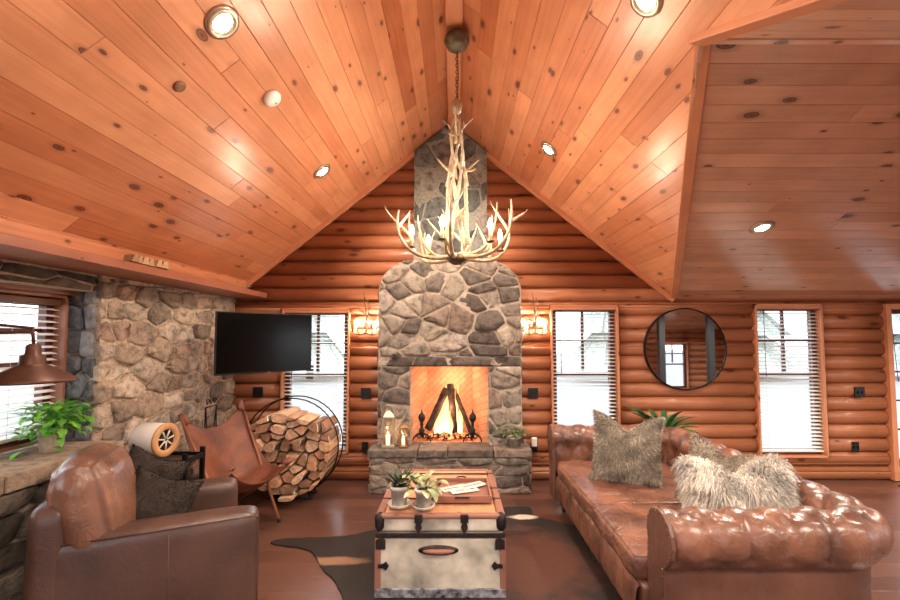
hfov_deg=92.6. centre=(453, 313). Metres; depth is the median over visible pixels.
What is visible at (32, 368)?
lamp
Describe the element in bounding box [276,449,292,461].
log
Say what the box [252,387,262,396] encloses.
switch plate
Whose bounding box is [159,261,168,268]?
chip
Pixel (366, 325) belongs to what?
sconce
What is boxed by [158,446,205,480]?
side table
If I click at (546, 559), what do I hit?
cowhide rug
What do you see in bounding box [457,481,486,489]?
folded paper
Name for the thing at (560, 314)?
window blind
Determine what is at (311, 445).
log
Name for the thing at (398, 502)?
aloe
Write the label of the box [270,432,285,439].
log
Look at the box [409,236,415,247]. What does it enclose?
candle
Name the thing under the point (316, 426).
log
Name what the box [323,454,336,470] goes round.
log
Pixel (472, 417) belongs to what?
andiron
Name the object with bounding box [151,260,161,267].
chip
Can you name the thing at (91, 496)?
cushion
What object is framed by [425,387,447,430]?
log
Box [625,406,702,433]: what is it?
agave
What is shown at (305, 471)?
log
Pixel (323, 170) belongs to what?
recessed light
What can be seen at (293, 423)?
log
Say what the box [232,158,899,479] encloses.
wall
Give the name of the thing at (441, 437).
bed
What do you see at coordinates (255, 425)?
log
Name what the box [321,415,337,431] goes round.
log
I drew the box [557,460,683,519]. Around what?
seat cushion
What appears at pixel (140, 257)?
chip
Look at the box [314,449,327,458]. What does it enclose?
log
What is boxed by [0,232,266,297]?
ledge shelf
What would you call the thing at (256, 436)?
log
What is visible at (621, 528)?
seat cushion
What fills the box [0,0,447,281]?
ceiling
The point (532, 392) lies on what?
switch plate
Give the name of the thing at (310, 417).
log
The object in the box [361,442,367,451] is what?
wall socket
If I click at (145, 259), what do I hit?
chip
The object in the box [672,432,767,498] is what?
fur pillow
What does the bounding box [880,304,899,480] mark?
door
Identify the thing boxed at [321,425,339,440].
log
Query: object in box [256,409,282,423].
log
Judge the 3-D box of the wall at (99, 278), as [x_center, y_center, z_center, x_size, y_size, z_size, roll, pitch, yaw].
[-2.680,0.684,1.687,0.636,2.050,6.520,0,-3,0]
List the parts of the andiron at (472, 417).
finial post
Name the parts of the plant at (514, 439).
pot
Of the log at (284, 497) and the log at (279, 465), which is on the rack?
the log at (284, 497)
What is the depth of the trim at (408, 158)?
4.93 m
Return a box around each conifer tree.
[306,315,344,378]
[566,312,608,382]
[757,311,806,367]
[892,314,899,364]
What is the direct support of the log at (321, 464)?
on the log at (322, 474)
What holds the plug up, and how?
attached to the wall socket
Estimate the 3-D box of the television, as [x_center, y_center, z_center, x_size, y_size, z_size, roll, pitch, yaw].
[-2.114,0.297,4.430,0.938,0.570,0.909,-3,-4,44]
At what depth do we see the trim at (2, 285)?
2.71 m
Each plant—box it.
[396,470,448,510]
[497,421,531,447]
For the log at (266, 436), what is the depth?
4.09 m
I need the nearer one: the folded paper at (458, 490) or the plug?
the folded paper at (458, 490)
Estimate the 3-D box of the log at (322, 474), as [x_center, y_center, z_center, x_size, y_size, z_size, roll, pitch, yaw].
[-1.252,1.550,4.269,0.059,0.074,0.380,0,-3,0]
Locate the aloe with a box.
[380,465,422,509]
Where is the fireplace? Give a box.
[367,125,531,493]
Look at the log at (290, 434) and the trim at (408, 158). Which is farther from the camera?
the trim at (408, 158)
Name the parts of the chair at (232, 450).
leg, leg, leg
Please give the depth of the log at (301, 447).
4.19 m
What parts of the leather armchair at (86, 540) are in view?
backrest, arm, arm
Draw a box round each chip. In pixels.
[123,254,138,261]
[133,256,142,263]
[142,257,148,264]
[146,259,153,265]
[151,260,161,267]
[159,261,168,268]
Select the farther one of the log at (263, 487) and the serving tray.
the log at (263, 487)
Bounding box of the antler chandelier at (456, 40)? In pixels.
[385,28,527,265]
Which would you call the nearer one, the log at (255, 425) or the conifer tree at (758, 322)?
the log at (255, 425)
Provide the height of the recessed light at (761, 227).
0.075 m
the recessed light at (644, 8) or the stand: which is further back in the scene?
the stand
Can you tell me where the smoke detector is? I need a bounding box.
[263,90,280,106]
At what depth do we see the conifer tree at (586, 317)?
16.32 m
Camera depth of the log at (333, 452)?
4.16 m
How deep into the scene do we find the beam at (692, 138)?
2.88 m
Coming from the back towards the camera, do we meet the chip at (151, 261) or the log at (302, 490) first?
the log at (302, 490)
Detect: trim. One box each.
[0,282,78,295]
[246,144,422,286]
[487,152,674,301]
[713,38,899,43]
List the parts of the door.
blind cord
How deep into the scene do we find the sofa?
2.06 m
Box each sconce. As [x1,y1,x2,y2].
[351,296,377,334]
[523,293,549,334]
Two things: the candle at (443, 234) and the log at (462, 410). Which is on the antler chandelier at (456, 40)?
the candle at (443, 234)
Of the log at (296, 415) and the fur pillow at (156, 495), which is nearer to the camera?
the fur pillow at (156, 495)
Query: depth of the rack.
4.32 m
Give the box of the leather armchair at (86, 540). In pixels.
[22,442,258,599]
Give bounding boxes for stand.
[204,397,216,427]
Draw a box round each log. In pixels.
[250,420,270,430]
[252,431,263,439]
[255,420,275,433]
[255,437,273,451]
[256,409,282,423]
[258,481,269,490]
[260,430,272,441]
[262,446,280,461]
[264,437,284,452]
[268,482,284,494]
[269,466,291,487]
[270,420,291,434]
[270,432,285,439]
[271,407,300,422]
[271,460,280,465]
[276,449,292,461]
[278,462,295,473]
[278,488,300,501]
[280,437,296,451]
[280,483,299,493]
[282,465,306,482]
[285,424,300,439]
[286,410,308,420]
[286,450,306,465]
[287,414,305,427]
[289,431,308,445]
[289,462,306,472]
[291,466,310,484]
[292,439,308,451]
[294,418,318,435]
[297,451,313,465]
[298,412,320,424]
[298,473,317,487]
[299,487,309,494]
[305,439,320,451]
[306,427,331,440]
[307,448,322,470]
[308,416,327,432]
[308,469,322,479]
[309,471,328,490]
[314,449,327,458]
[318,459,324,470]
[319,434,340,451]
[319,461,334,478]
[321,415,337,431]
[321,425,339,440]
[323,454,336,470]
[324,445,337,462]
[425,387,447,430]
[447,383,457,432]
[454,389,470,432]
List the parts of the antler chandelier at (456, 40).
bulb, bulb, chain, bulb, bulb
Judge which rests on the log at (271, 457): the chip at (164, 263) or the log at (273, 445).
the log at (273, 445)
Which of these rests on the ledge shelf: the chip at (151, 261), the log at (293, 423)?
the chip at (151, 261)
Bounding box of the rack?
[249,395,342,498]
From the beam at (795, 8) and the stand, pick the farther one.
the stand
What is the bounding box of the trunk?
[374,469,505,597]
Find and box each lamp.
[0,323,78,385]
[129,422,179,456]
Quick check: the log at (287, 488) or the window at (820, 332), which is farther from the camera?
the window at (820, 332)
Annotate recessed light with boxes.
[204,4,238,39]
[314,164,330,178]
[541,142,556,156]
[630,0,663,17]
[749,221,774,233]
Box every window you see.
[0,288,68,452]
[280,308,350,453]
[550,305,620,424]
[751,304,828,457]
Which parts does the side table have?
leg, rail, rail, leg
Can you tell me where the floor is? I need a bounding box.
[238,480,899,599]
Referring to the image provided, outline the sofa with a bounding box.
[547,424,893,599]
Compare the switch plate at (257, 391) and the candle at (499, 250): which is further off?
the switch plate at (257, 391)
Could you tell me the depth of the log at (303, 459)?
4.15 m
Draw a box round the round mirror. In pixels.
[643,308,726,389]
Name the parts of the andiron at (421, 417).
finial post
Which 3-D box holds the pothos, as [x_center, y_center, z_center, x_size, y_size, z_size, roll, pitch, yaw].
[-2.509,0.706,2.686,0.427,0.334,0.458,0,-3,0]
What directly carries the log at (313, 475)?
on the log at (318, 480)
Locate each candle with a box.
[386,433,389,444]
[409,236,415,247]
[438,227,445,240]
[486,230,494,242]
[496,240,503,251]
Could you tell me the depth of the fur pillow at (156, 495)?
2.52 m
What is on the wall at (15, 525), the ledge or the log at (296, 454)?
the ledge
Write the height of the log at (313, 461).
0.144 m
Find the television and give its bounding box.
[213,311,311,375]
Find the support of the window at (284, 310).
in the wall at (347, 261)
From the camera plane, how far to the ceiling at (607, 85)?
3.09 m
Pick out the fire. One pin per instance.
(444, 424)
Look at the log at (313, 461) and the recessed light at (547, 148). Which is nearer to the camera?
the recessed light at (547, 148)
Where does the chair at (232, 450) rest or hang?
on the floor
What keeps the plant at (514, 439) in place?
on the fireplace
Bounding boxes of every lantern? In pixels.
[381,406,394,448]
[398,421,407,448]
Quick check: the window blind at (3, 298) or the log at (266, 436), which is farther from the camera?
the log at (266, 436)
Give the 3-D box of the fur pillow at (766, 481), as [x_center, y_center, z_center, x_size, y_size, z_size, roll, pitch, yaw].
[1.657,1.126,2.502,0.703,0.608,0.434,-1,-3,18]
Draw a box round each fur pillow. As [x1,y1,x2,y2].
[129,444,190,480]
[136,465,204,519]
[588,409,666,487]
[669,453,802,509]
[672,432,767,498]
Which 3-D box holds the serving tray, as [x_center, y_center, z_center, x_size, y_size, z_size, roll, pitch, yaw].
[0.055,1.240,3.039,0.400,0.046,0.435,0,-3,0]
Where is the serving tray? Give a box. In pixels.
[432,476,491,502]
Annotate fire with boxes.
[434,398,461,433]
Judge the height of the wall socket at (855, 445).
0.115 m
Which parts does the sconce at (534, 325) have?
antler arm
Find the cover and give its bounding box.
[173,81,185,91]
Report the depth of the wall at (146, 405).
3.36 m
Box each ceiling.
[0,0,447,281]
[460,0,899,294]
[678,44,899,298]
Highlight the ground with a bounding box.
[0,355,899,457]
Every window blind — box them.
[0,294,61,443]
[284,313,347,449]
[553,310,616,424]
[757,309,823,451]
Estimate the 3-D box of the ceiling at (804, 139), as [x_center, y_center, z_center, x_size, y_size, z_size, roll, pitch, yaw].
[4.406,-0.774,3.555,6.388,1.086,2.907,0,-3,0]
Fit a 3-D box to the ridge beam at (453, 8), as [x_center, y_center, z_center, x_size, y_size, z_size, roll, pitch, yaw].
[0.000,-2.301,1.848,0.125,0.110,6.450,0,-3,0]
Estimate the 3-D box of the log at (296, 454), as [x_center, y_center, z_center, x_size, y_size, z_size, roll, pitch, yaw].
[-1.545,1.413,4.296,0.113,0.108,0.418,0,-3,0]
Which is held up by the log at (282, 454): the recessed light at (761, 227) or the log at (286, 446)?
the log at (286, 446)
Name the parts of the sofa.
arm, tufted rail, rail, nailhead trim, arm, panel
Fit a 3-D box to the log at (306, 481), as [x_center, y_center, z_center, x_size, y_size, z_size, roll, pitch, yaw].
[-1.442,1.650,4.319,0.137,0.080,0.368,0,-3,0]
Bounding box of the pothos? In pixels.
[7,397,98,460]
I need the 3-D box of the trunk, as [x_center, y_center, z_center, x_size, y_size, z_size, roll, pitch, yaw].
[-0.085,1.520,3.108,0.825,0.506,0.986,0,-3,0]
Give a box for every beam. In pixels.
[445,0,462,131]
[671,44,711,298]
[688,0,850,45]
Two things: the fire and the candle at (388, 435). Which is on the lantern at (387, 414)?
the candle at (388, 435)
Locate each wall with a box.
[0,259,236,599]
[0,261,237,480]
[0,480,49,599]
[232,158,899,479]
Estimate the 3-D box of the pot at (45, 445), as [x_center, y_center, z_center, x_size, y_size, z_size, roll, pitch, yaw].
[-2.510,0.787,2.683,0.144,0.145,0.144,0,-3,0]
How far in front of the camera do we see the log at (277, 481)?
4.08 m
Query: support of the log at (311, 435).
on the log at (311, 445)
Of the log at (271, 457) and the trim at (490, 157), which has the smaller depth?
the log at (271, 457)
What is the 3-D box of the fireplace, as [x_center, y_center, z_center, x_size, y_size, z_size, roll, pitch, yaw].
[-0.043,-0.160,4.885,1.722,4.070,0.816,0,-3,0]
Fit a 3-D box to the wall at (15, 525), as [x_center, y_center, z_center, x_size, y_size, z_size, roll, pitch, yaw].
[-2.345,1.258,0.695,0.130,0.797,4.517,0,-3,0]
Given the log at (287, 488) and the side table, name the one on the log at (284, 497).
the log at (287, 488)
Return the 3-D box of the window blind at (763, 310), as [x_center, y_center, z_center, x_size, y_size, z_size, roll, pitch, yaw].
[3.805,0.742,4.893,0.722,1.635,0.060,0,-3,0]
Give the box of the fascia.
[0,218,246,287]
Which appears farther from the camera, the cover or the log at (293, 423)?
the log at (293, 423)
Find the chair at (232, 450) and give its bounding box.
[178,399,293,521]
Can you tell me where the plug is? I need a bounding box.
[531,437,536,448]
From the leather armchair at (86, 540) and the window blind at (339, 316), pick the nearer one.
the leather armchair at (86, 540)
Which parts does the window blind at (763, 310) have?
rail, ladder cord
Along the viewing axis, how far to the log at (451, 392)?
4.91 m
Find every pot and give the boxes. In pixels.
[36,425,67,453]
[389,483,409,505]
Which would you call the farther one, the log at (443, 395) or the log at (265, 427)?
the log at (443, 395)
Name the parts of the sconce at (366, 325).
antler arm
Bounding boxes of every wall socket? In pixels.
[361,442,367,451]
[851,442,858,451]
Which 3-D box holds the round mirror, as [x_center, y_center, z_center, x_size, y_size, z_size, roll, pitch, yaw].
[2.610,0.400,4.860,0.924,0.924,0.051,0,-3,0]
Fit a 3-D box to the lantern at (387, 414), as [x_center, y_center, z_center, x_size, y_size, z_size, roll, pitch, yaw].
[-0.700,1.199,4.564,0.127,0.425,0.127,1,-3,-14]
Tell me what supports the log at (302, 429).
on the log at (299, 440)
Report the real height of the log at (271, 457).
0.128 m
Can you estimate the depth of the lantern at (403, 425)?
4.51 m
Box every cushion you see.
[46,442,135,548]
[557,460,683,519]
[592,503,684,579]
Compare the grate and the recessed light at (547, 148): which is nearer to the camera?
the recessed light at (547, 148)
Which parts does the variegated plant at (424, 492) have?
pot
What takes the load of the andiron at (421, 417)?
on the fireplace
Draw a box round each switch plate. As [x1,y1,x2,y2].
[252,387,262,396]
[361,388,370,397]
[528,388,537,397]
[854,387,864,396]
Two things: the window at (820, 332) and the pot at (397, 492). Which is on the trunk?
the pot at (397, 492)
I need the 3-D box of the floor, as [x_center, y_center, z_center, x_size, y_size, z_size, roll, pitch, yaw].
[2.250,1.723,1.537,10.900,0.040,6.850,0,-3,0]
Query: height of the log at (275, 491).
0.073 m
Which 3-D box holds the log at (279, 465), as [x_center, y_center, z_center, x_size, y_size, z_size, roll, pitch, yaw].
[-1.649,1.514,4.352,0.121,0.091,0.418,0,-3,0]
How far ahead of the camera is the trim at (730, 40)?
2.12 m
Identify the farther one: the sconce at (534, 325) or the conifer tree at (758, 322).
the conifer tree at (758, 322)
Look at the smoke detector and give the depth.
2.77 m
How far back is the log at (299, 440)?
4.08 m
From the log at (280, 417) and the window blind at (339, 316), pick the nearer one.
the log at (280, 417)
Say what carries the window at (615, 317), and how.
in the wall at (347, 261)
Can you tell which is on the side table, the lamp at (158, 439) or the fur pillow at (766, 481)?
the lamp at (158, 439)
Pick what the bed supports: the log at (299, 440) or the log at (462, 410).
the log at (462, 410)
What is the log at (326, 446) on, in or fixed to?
on the log at (319, 454)
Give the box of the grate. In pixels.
[425,433,473,440]
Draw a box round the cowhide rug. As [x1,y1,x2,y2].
[271,506,622,599]
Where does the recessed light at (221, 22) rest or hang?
in the ceiling at (98, 144)
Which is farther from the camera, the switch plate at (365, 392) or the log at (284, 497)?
the switch plate at (365, 392)
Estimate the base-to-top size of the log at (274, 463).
0.100 m
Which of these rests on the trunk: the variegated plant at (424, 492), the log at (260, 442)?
the variegated plant at (424, 492)
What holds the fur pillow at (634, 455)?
on the sofa
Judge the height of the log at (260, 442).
0.127 m
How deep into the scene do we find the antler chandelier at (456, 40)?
3.22 m
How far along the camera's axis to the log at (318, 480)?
4.05 m
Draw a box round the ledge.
[0,440,123,495]
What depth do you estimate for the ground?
13.18 m
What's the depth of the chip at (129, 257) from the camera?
2.91 m
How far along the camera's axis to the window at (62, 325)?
2.91 m
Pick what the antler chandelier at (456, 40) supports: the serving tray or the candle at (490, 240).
the candle at (490, 240)
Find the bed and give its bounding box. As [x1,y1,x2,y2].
[429,432,469,440]
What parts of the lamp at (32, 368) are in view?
arm, arm, lamp shade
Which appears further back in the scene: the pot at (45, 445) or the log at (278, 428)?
the log at (278, 428)
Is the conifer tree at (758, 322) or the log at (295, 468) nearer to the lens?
the log at (295, 468)
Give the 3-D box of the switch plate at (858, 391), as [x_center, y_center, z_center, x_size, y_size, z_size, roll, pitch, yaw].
[4.578,0.887,4.851,0.115,0.115,0.022,0,-3,0]
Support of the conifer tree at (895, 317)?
on the ground
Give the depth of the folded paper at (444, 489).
3.06 m
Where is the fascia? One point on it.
(6, 226)
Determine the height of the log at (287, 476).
0.113 m
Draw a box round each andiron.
[413,410,430,441]
[463,409,481,441]
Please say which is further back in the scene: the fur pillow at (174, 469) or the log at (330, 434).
the log at (330, 434)
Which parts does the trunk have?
handle, handle plate, lid, lid panel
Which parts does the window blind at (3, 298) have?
ladder cord, rail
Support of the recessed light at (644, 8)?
in the ceiling at (607, 85)
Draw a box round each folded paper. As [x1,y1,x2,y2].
[440,484,463,492]
[449,487,478,493]
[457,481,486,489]
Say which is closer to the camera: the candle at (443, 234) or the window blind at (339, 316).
the candle at (443, 234)

